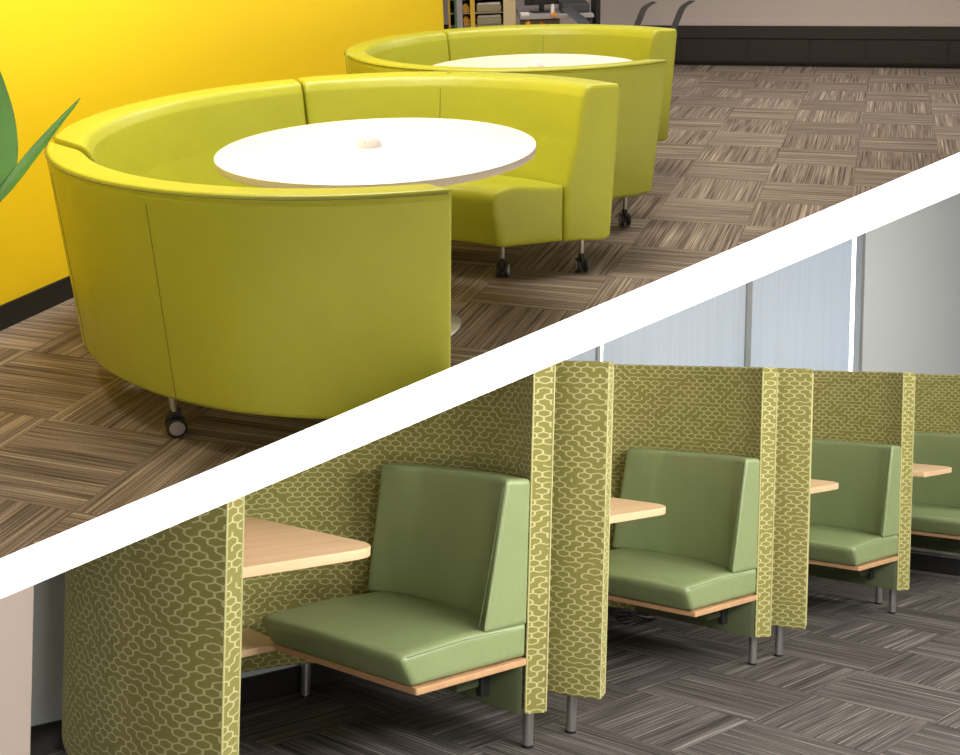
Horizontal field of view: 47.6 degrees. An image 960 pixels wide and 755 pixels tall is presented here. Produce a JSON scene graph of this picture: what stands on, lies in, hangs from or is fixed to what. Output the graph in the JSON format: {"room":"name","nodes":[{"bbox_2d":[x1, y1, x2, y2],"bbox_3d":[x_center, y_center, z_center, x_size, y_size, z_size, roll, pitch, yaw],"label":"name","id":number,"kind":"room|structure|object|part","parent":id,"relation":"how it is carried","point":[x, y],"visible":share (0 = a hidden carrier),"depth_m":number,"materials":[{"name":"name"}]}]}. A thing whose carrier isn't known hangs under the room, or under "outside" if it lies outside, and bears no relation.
{"room":"office lounge","nodes":[
{"label":"office lounge","id":0,"kind":"room"},
{"bbox_2d":[0,585,33,754],"bbox_3d":[-1.629,0.908,2.495,0.040,0.825,1.200,2,1,43],"label":"wall","id":1,"kind":"structure","parent":0,"point":[16,609],"depth_m":2.89,"materials":[{"name":"beige paint"}]},
{"bbox_2d":[0,0,443,304],"bbox_3d":[-1.892,-1.905,4.466,0.465,6.096,8.836,2,1,23],"label":"wall","id":2,"kind":"structure","parent":0,"point":[105,54],"depth_m":5.08,"materials":[{"name":"yellow paint"}]},
{"bbox_2d":[0,275,73,330],"bbox_3d":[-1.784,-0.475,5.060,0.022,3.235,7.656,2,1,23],"label":"baseboard","id":3,"kind":"structure","parent":2,"relation":"attached to","point":[15,311],"depth_m":4.72,"materials":[{"name":"black rubber"}]},
{"bbox_2d":[0,65,959,557],"bbox_3d":[1.465,-1.187,6.592,15.000,0.001,15.000,-2,24,0],"label":"floor","id":4,"kind":"structure","parent":0,"point":[748,153],"depth_m":5.23,"materials":[{"name":"brown carpet"}]},
{"bbox_2d":[0,72,79,201],"bbox_3d":[-1.659,-0.449,2.788,0.807,1.690,1.263,1,1,-40],"label":"potted plant","id":5,"kind":"object","parent":4,"relation":"on","point":[11,172],"visible":1,"depth_m":2.59,"materials":[{"name":"green plant"}]},
{"bbox_2d":[53,79,305,187],"bbox_3d":[-1.146,-0.731,4.555,0.680,1.324,1.652,2,1,21],"label":"curved sofa","id":6,"kind":"object","parent":4,"relation":"on","point":[176,137],"visible":0.27,"depth_m":4.66,"materials":[{"name":"leather"}]},
{"bbox_2d":[44,142,450,437],"bbox_3d":[-0.819,-0.301,3.503,1.738,1.009,0.790,2,1,28],"label":"curved sofa","id":7,"kind":"object","parent":4,"relation":"on","point":[319,303],"visible":0.97,"depth_m":3.18,"materials":[{"name":"leather"}]},
{"bbox_2d":[214,118,535,337],"bbox_3d":[-0.404,-0.607,4.187,1.209,1.038,1.156,2,1,35],"label":"round table","id":8,"kind":"object","parent":4,"relation":"on","point":[439,152],"visible":0.77,"depth_m":4.05,"materials":[{"name":"white laminate"}]},
{"bbox_2d":[358,134,381,148],"bbox_3d":[-0.422,-0.902,4.175,0.091,0.059,0.068,1,1,-3],"label":"dome","id":9,"kind":"object","parent":8,"relation":"on","point":[368,141],"visible":1,"depth_m":4.15,"materials":[{"name":"white plastic"}]},
{"bbox_2d":[344,30,448,73],"bbox_3d":[-0.408,-1.613,6.489,0.571,1.156,1.291,2,1,25],"label":"curved sofa","id":10,"kind":"object","parent":4,"relation":"on","point":[426,47],"visible":0.27,"depth_m":6.62,"materials":[{"name":"leather"}]},
{"bbox_2d":[298,71,620,276],"bbox_3d":[-0.099,-0.959,5.090,1.520,0.981,0.610,2,1,11],"label":"curved sofa","id":11,"kind":"object","parent":4,"relation":"on","point":[564,192],"visible":0.53,"depth_m":4.89,"materials":[{"name":"leather"}]},
{"bbox_3d":[-0.194,-0.783,5.018,1.130,0.272,0.464,-2,24,0],"label":"seat","id":12,"kind":"part","parent":11,"relation":"part of","materials":[{"name":"leather"}]},
{"bbox_2d":[448,0,515,28],"bbox_3d":[0.017,-2.967,9.218,0.628,1.341,0.867,1,1,0],"label":"shelf unit","id":13,"kind":"object","parent":4,"relation":"on","point":[508,12],"visible":0.23,"depth_m":9.00,"materials":[{"name":"beige wood"}]},
{"bbox_2d":[454,0,456,27],"bbox_3d":[-0.200,-2.922,8.998,0.017,0.417,0.194,2,1,8],"label":"binder","id":14,"kind":"object","parent":13,"relation":"in","point":[454,0],"visible":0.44,"depth_m":8.96,"materials":[{"name":"green plastic"}]},
{"bbox_2d":[456,0,462,27],"bbox_3d":[-0.165,-2.923,8.998,0.050,0.419,0.198,2,1,8],"label":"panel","id":15,"kind":"object","parent":13,"relation":"in","point":[458,2],"visible":0.44,"depth_m":8.96,"materials":[{"name":"grey"}]},
{"bbox_2d":[463,15,469,24],"bbox_3d":[-0.110,-2.995,9.124,0.060,0.122,0.185,1,1,0],"label":"bundle","id":16,"kind":"object","parent":13,"relation":"on","point":[466,20],"visible":1,"depth_m":9.05,"materials":[{"name":"gold metal"}]},
{"bbox_2d":[463,3,469,12],"bbox_3d":[-0.113,-3.087,9.084,0.060,0.122,0.185,1,1,0],"label":"bundle","id":17,"kind":"object","parent":13,"relation":"on","point":[466,8],"visible":1,"depth_m":9.01,"materials":[{"name":"gold metal"}]},
{"bbox_3d":[-0.029,-3.084,9.161,0.440,0.008,0.360,-2,23,0],"label":"shelf","id":18,"kind":"part","parent":13,"relation":"part of","materials":[{"name":"beige wood"}]},
{"bbox_3d":[-0.026,-2.992,9.200,0.440,0.008,0.360,-2,23,0],"label":"shelf","id":19,"kind":"part","parent":13,"relation":"part of","materials":[{"name":"beige wood"}]},
{"bbox_2d":[476,3,500,11],"bbox_3d":[0.072,-3.116,9.148,0.207,0.174,0.298,1,1,-1],"label":"tray","id":20,"kind":"object","parent":13,"relation":"in","point":[492,7],"visible":0.91,"depth_m":9.01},
{"bbox_2d":[477,0,500,4],"bbox_3d":[0.072,-3.145,9.123,0.195,0.123,0.252,1,1,-1],"label":"paper stack","id":21,"kind":"object","parent":20,"relation":"on","point":[492,1],"visible":1,"depth_m":9.01,"materials":[{"name":"white paper"}]},
{"bbox_2d":[477,17,501,24],"bbox_3d":[0.075,-3.024,9.188,0.207,0.174,0.298,1,1,-1],"label":"tray","id":22,"kind":"object","parent":13,"relation":"in","point":[481,20],"visible":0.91,"depth_m":9.05,"materials":[{"name":"beige"}]},
{"bbox_2d":[477,13,500,17],"bbox_3d":[0.075,-3.053,9.163,0.195,0.123,0.252,1,1,-1],"label":"paper stack","id":23,"kind":"object","parent":22,"relation":"on","point":[484,14],"visible":0.86,"depth_m":9.05,"materials":[{"name":"white paper"}]},
{"bbox_2d":[348,54,666,225],"bbox_3d":[0.083,-1.225,5.598,1.730,1.000,0.866,2,1,21],"label":"curved sofa","id":24,"kind":"object","parent":4,"relation":"on","point":[642,82],"visible":0.34,"depth_m":5.37,"materials":[{"name":"leather"}]},
{"bbox_2d":[432,54,632,67],"bbox_3d":[0.286,-1.443,6.058,1.209,1.038,1.156,2,1,35],"label":"round table","id":25,"kind":"object","parent":4,"relation":"on","point":[516,60],"visible":0.25,"depth_m":6.31,"materials":[{"name":"white laminate"}]},
{"bbox_2d":[528,60,543,66],"bbox_3d":[0.308,-1.727,6.019,0.091,0.059,0.068,1,1,-3],"label":"dome","id":26,"kind":"object","parent":25,"relation":"on","point":[534,63],"visible":0.79,"depth_m":5.99,"materials":[{"name":"white plastic"}]},
{"bbox_2d":[516,7,593,24],"bbox_3d":[0.635,-2.805,9.433,0.643,0.985,0.952,1,1,-1],"label":"desk","id":27,"kind":"object","parent":4,"relation":"on","point":[535,18],"visible":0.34,"depth_m":9.00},
{"bbox_2d":[520,12,528,15],"bbox_3d":[0.373,-3.033,9.073,0.071,0.083,0.164,1,1,-1],"label":"notepad","id":28,"kind":"object","parent":27,"relation":"on","point":[521,13],"visible":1,"depth_m":9.02,"materials":[{"name":"paper"}]},
{"bbox_3d":[0.504,-2.650,9.144,0.330,0.700,0.030,-2,24,0],"label":"panel","id":29,"kind":"part","parent":27,"relation":"part of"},
{"bbox_2d":[524,0,558,12],"bbox_3d":[0.509,-3.238,9.208,0.330,0.334,0.174,1,1,-13],"label":"monitor","id":30,"kind":"object","parent":27,"relation":"on","point":[541,3],"visible":0.98,"depth_m":9.21,"materials":[{"name":"black plastic"}]},
{"bbox_2d":[559,0,589,12],"bbox_3d":[0.799,-3.163,9.268,0.233,0.231,0.397,1,1,-1],"label":"printer","id":31,"kind":"object","parent":27,"relation":"on","point":[581,6],"visible":0.91,"depth_m":9.09,"materials":[{"name":"grey plastic"}]},
{"bbox_2d":[439,24,676,141],"bbox_3d":[0.484,-1.790,6.947,1.486,0.972,0.615,2,1,8],"label":"curved sofa","id":32,"kind":"object","parent":4,"relation":"on","point":[630,42],"visible":0.23,"depth_m":6.86,"materials":[{"name":"leather"}]},
{"bbox_2d":[562,6,588,23],"bbox_3d":[0.991,-2.579,8.915,0.572,0.897,0.675,2,1,14],"label":"office chair","id":33,"kind":"object","parent":4,"relation":"on","point":[571,12],"visible":0.12,"depth_m":8.68,"materials":[{"name":"metal"}]},
{"bbox_2d":[591,0,600,23],"bbox_3d":[0.986,-3.111,9.293,0.097,1.445,0.920,2,1,8],"label":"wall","id":34,"kind":"structure","parent":4,"relation":"on","point":[595,4],"depth_m":9.12,"materials":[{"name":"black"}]},
{"bbox_2d":[634,1,656,25],"bbox_3d":[1.053,-2.424,8.413,0.248,0.836,0.684,1,1,-30],"label":"chair","id":35,"kind":"object","parent":4,"relation":"on","point":[645,7],"visible":0.16,"depth_m":8.20,"materials":[{"name":"grey plastic"}]},
{"bbox_2d":[670,0,694,28],"bbox_3d":[1.343,-2.433,8.413,0.248,0.836,0.684,1,1,-30],"label":"chair","id":36,"kind":"object","parent":4,"relation":"on","point":[682,7],"visible":0.17,"depth_m":8.21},
{"bbox_2d":[0,152,959,598],"bbox_3d":[0.459,-0.198,7.600,11.862,5.539,11.851,1,1,0],"label":"strip","id":37,"kind":"object","parent":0,"point":[919,189],"depth_m":1.70,"materials":[{"name":"white paint"}]},
{"bbox_2d":[31,193,959,725],"bbox_3d":[2.571,-0.927,8.244,0.150,4.600,15.500,2,1,43],"label":"wall","id":38,"kind":"structure","parent":0,"point":[911,317],"depth_m":9.20,"materials":[{"name":"white paint"}]},
{"bbox_2d":[30,607,624,754],"bbox_3d":[2.573,1.324,8.210,0.011,0.100,15.500,2,1,43],"label":"baseboard","id":39,"kind":"structure","parent":38,"relation":"attached to","point":[45,737],"depth_m":4.48,"materials":[{"name":"black"}]},
{"bbox_2d":[566,347,595,360],"bbox_3d":[0.069,0.035,5.459,0.016,0.642,1.675,2,1,43],"label":"roller blind","id":40,"kind":"object","parent":38,"relation":"attached to","point":[589,355],"visible":0.02,"depth_m":6.01,"materials":[{"name":"white fabric"}]},
{"bbox_2d":[595,345,600,360],"bbox_3d":[0.642,0.052,6.091,0.050,0.686,0.030,2,1,43],"label":"trim","id":41,"kind":"structure","parent":38,"relation":"attached to","point":[598,348],"depth_m":6.07,"materials":[{"name":"silver metal"}]},
{"bbox_2d":[601,344,602,360],"bbox_3d":[1.179,-0.181,6.748,0.070,1.166,1.630,2,1,43],"label":"window","id":42,"kind":"structure","parent":38,"relation":"in","point":[601,344],"depth_m":6.22,"materials":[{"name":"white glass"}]},
{"bbox_2d":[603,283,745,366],"bbox_3d":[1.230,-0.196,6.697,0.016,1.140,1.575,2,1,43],"label":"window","id":43,"kind":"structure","parent":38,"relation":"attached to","point":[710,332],"depth_m":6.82,"materials":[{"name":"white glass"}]},
{"bbox_2d":[744,281,752,366],"bbox_3d":[1.781,-0.185,7.305,0.050,1.194,0.065,2,1,43],"label":"trim","id":44,"kind":"structure","parent":38,"relation":"attached to","point":[749,286],"depth_m":7.28,"materials":[{"name":"silver metal"}]},
{"bbox_2d":[750,238,852,370],"bbox_3d":[2.348,-0.424,7.890,0.016,1.630,1.550,2,1,43],"label":"window","id":45,"kind":"structure","parent":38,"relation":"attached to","point":[801,309],"depth_m":7.92,"materials":[{"name":"white glass"}]},
{"bbox_2d":[849,237,855,370],"bbox_3d":[2.792,-0.620,8.464,0.070,2.094,3.070,2,1,43],"label":"window","id":46,"kind":"structure","parent":38,"relation":"in","point":[854,238],"depth_m":8.64,"materials":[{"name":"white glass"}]},
{"bbox_2d":[853,233,865,370],"bbox_3d":[2.991,-0.433,8.597,0.050,1.727,0.060,2,1,43],"label":"trim","id":47,"kind":"structure","parent":38,"relation":"attached to","point":[861,239],"depth_m":8.57,"materials":[{"name":"silver metal"}]},
{"bbox_2d":[910,550,959,579],"bbox_3d":[3.218,1.320,7.672,1.200,0.152,0.056,2,1,43],"label":"baseboard","id":48,"kind":"structure","parent":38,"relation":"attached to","point":[927,563],"depth_m":7.66,"materials":[{"name":"black plastic"}]},
{"bbox_2d":[37,547,959,754],"bbox_3d":[5.435,1.450,8.013,17.059,0.001,16.000,1,1,0],"label":"floor","id":49,"kind":"structure","parent":0,"point":[861,678],"depth_m":4.55,"materials":[{"name":"grey carpet"}]},
{"bbox_2d":[62,364,555,754],"bbox_3d":[-0.652,0.624,3.790,1.289,1.420,1.632,2,1,43],"label":"booth","id":50,"kind":"object","parent":49,"relation":"on","point":[415,559],"visible":0.9,"depth_m":3.80,"materials":[{"name":"fabric"}]},
{"bbox_3d":[-0.723,1.241,4.515,0.038,0.152,0.038,2,1,43],"label":"leg","id":51,"kind":"part","parent":50,"relation":"part of","materials":[{"name":"metal"}]},
{"bbox_3d":[-0.316,0.914,3.894,0.755,0.130,0.606,2,1,43],"label":"seat","id":52,"kind":"part","parent":50,"relation":"part of","materials":[{"name":"green leather"}]},
{"bbox_3d":[-0.122,0.607,4.105,0.245,0.523,0.832,1,1,-36],"label":"backrest","id":53,"kind":"part","parent":50,"relation":"part of","materials":[{"name":"green leather"}]},
{"bbox_2d":[476,675,489,696],"bbox_3d":[0.010,1.087,3.880,0.030,0.095,0.045,2,1,43],"label":"power outlet","id":54,"kind":"object","parent":50,"relation":"attached to","point":[483,683],"depth_m":3.86,"materials":[{"name":"black plastic"}]},
{"bbox_3d":[-0.084,1.095,4.094,0.034,0.171,0.693,1,1,-43],"label":"panel","id":55,"kind":"part","parent":50,"relation":"part of","materials":[{"name":"green fabric"}]},
{"bbox_3d":[0.177,1.269,3.985,0.038,0.152,0.038,2,1,43],"label":"leg","id":56,"kind":"part","parent":50,"relation":"part of","materials":[{"name":"metal"}]},
{"bbox_2d":[613,608,658,624],"bbox_3d":[0.934,1.325,6.106,0.510,0.072,0.221,1,1,-43],"label":"power cable","id":57,"kind":"object","parent":49,"relation":"on","point":[646,617],"visible":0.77,"depth_m":5.97,"materials":[{"name":"black plastic"}]},
{"bbox_2d":[547,360,777,733],"bbox_3d":[0.473,0.641,5.000,1.289,1.420,1.632,2,1,43],"label":"booth","id":58,"kind":"object","parent":49,"relation":"on","point":[663,494],"visible":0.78,"depth_m":5.07,"materials":[{"name":"green fabric"}]},
{"bbox_3d":[0.350,1.272,4.156,0.038,0.152,0.038,2,1,43],"label":"leg","id":59,"kind":"part","parent":58,"relation":"part of","materials":[{"name":"metal"}]},
{"bbox_3d":[0.810,0.932,5.104,0.755,0.130,0.606,2,1,43],"label":"seat","id":60,"kind":"part","parent":58,"relation":"part of","materials":[{"name":"green leather"}]},
{"bbox_3d":[1.004,0.624,5.315,0.245,0.523,0.832,1,1,-36],"label":"backrest","id":61,"kind":"part","parent":58,"relation":"part of","materials":[{"name":"green leather"}]},
{"bbox_3d":[1.041,1.112,5.304,0.034,0.171,0.693,1,1,-43],"label":"panel","id":62,"kind":"part","parent":58,"relation":"part of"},
{"bbox_2d":[718,608,727,624],"bbox_3d":[1.136,1.105,5.090,0.030,0.095,0.045,2,1,43],"label":"power outlet","id":63,"kind":"object","parent":58,"relation":"attached to","point":[722,614],"depth_m":5.07,"materials":[{"name":"black plastic"}]},
{"bbox_3d":[1.303,1.286,5.195,0.038,0.152,0.038,2,1,43],"label":"leg","id":64,"kind":"part","parent":58,"relation":"part of","materials":[{"name":"metal"}]},
{"bbox_2d":[627,368,914,656],"bbox_3d":[1.599,0.658,6.210,1.289,1.420,1.632,2,1,43],"label":"booth","id":65,"kind":"object","parent":49,"relation":"on","point":[845,439],"visible":0.54,"depth_m":6.28,"materials":[{"name":"green fabric"}]},
{"bbox_3d":[1.476,1.289,5.366,0.038,0.152,0.038,2,1,43],"label":"leg","id":66,"kind":"part","parent":65,"relation":"part of","materials":[{"name":"metal"}]},
{"bbox_3d":[2.167,1.129,6.514,0.034,0.171,0.693,1,1,-43],"label":"panel","id":67,"kind":"part","parent":65,"relation":"part of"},
{"bbox_3d":[1.936,0.949,6.314,0.755,0.130,0.606,2,1,43],"label":"seat","id":68,"kind":"part","parent":65,"relation":"part of","materials":[{"name":"green leather"}]},
{"bbox_3d":[2.130,0.641,6.525,0.245,0.523,0.832,1,1,-36],"label":"backrest","id":69,"kind":"part","parent":65,"relation":"part of","materials":[{"name":"green leather"}]},
{"bbox_2d":[867,567,874,579],"bbox_3d":[2.262,1.122,6.300,0.030,0.095,0.045,2,1,43],"label":"power outlet","id":70,"kind":"object","parent":65,"relation":"attached to","point":[870,572],"depth_m":6.28,"materials":[{"name":"black plastic"}]},
{"bbox_3d":[2.429,1.304,6.405,0.038,0.152,0.038,2,1,43],"label":"leg","id":71,"kind":"part","parent":65,"relation":"part of","materials":[{"name":"metal"}]},
{"bbox_2d":[875,374,959,603],"bbox_3d":[2.717,0.675,7.446,1.247,1.420,1.628,2,1,43],"label":"booth","id":72,"kind":"object","parent":49,"relation":"on","point":[935,513],"visible":0.37,"depth_m":7.74,"materials":[{"name":"fabric"}]},
{"bbox_3d":[2.443,1.302,6.662,0.038,0.152,0.038,2,1,43],"label":"leg","id":73,"kind":"part","parent":72,"relation":"part of","materials":[{"name":"metal"}]},
{"bbox_3d":[3.293,1.147,7.724,0.034,0.171,0.693,1,1,-43],"label":"panel","id":74,"kind":"part","parent":72,"relation":"part of","materials":[{"name":"green fabric"}]},
{"bbox_3d":[3.062,0.966,7.524,0.755,0.130,0.606,2,1,43],"label":"seat","id":75,"kind":"part","parent":72,"relation":"part of","materials":[{"name":"green leather"}]},
{"bbox_3d":[3.256,0.658,7.735,0.245,0.523,0.832,1,1,-36],"label":"backrest","id":76,"kind":"part","parent":72,"relation":"part of","materials":[{"name":"green leather"}]},
{"bbox_2d":[443,0,959,23],"bbox_3d":[2.736,-4.631,10.557,10.674,3.475,1.302,2,1,17],"label":"wall","id":77,"kind":"structure","parent":0,"point":[611,11],"depth_m":10.81,"materials":[{"name":"grey paint"}]},
{"bbox_2d":[675,39,679,59],"bbox_3d":[1.773,-3.393,11.249,0.583,0.245,0.105,2,1,17],"label":"trim panel","id":78,"kind":"object","parent":77,"relation":"attached to","point":[677,40],"visible":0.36,"depth_m":11.16,"materials":[{"name":"black wood"}]},
{"bbox_2d":[444,25,959,68],"bbox_3d":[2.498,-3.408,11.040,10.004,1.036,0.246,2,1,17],"label":"baseboard","id":79,"kind":"structure","parent":77,"relation":"attached to","point":[912,33],"depth_m":10.72,"materials":[{"name":"black wood"}]},
{"bbox_2d":[444,22,959,26],"bbox_3d":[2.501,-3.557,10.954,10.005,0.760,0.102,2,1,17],"label":"trim","id":80,"kind":"structure","parent":77,"relation":"attached to","point":[445,23],"depth_m":10.82,"materials":[{"name":"black"}]},
{"bbox_2d":[682,39,746,60],"bbox_3d":[2.377,-3.330,11.063,0.653,0.250,0.105,2,1,17],"label":"trim panel","id":81,"kind":"object","parent":77,"relation":"attached to","point":[692,49],"visible":1,"depth_m":11.05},
{"bbox_2d":[748,39,808,61],"bbox_3d":[2.981,-3.268,10.877,0.583,0.245,0.105,2,1,17],"label":"trim panel","id":82,"kind":"object","parent":77,"relation":"attached to","point":[761,50],"visible":1,"depth_m":10.87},
{"bbox_2d":[810,40,864,62],"bbox_3d":[3.518,-3.212,10.712,0.513,0.240,0.105,2,1,17],"label":"trim panel","id":83,"kind":"object","parent":77,"relation":"attached to","point":[838,51],"visible":1,"depth_m":10.70,"materials":[{"name":"black wood"}]},
{"bbox_2d":[866,40,947,63],"bbox_3d":[4.127,-3.150,10.525,0.733,0.256,0.105,2,1,17],"label":"trim panel","id":84,"kind":"object","parent":77,"relation":"attached to","point":[879,51],"visible":1,"depth_m":10.51,"materials":[{"name":"black wood"}]},
{"bbox_2d":[949,41,959,63],"bbox_3d":[4.864,-3.073,10.298,0.783,0.259,0.105,2,1,17],"label":"trim panel","id":85,"kind":"object","parent":77,"relation":"attached to","point":[954,58],"visible":1,"depth_m":10.39,"materials":[{"name":"black wood"}]}
]}

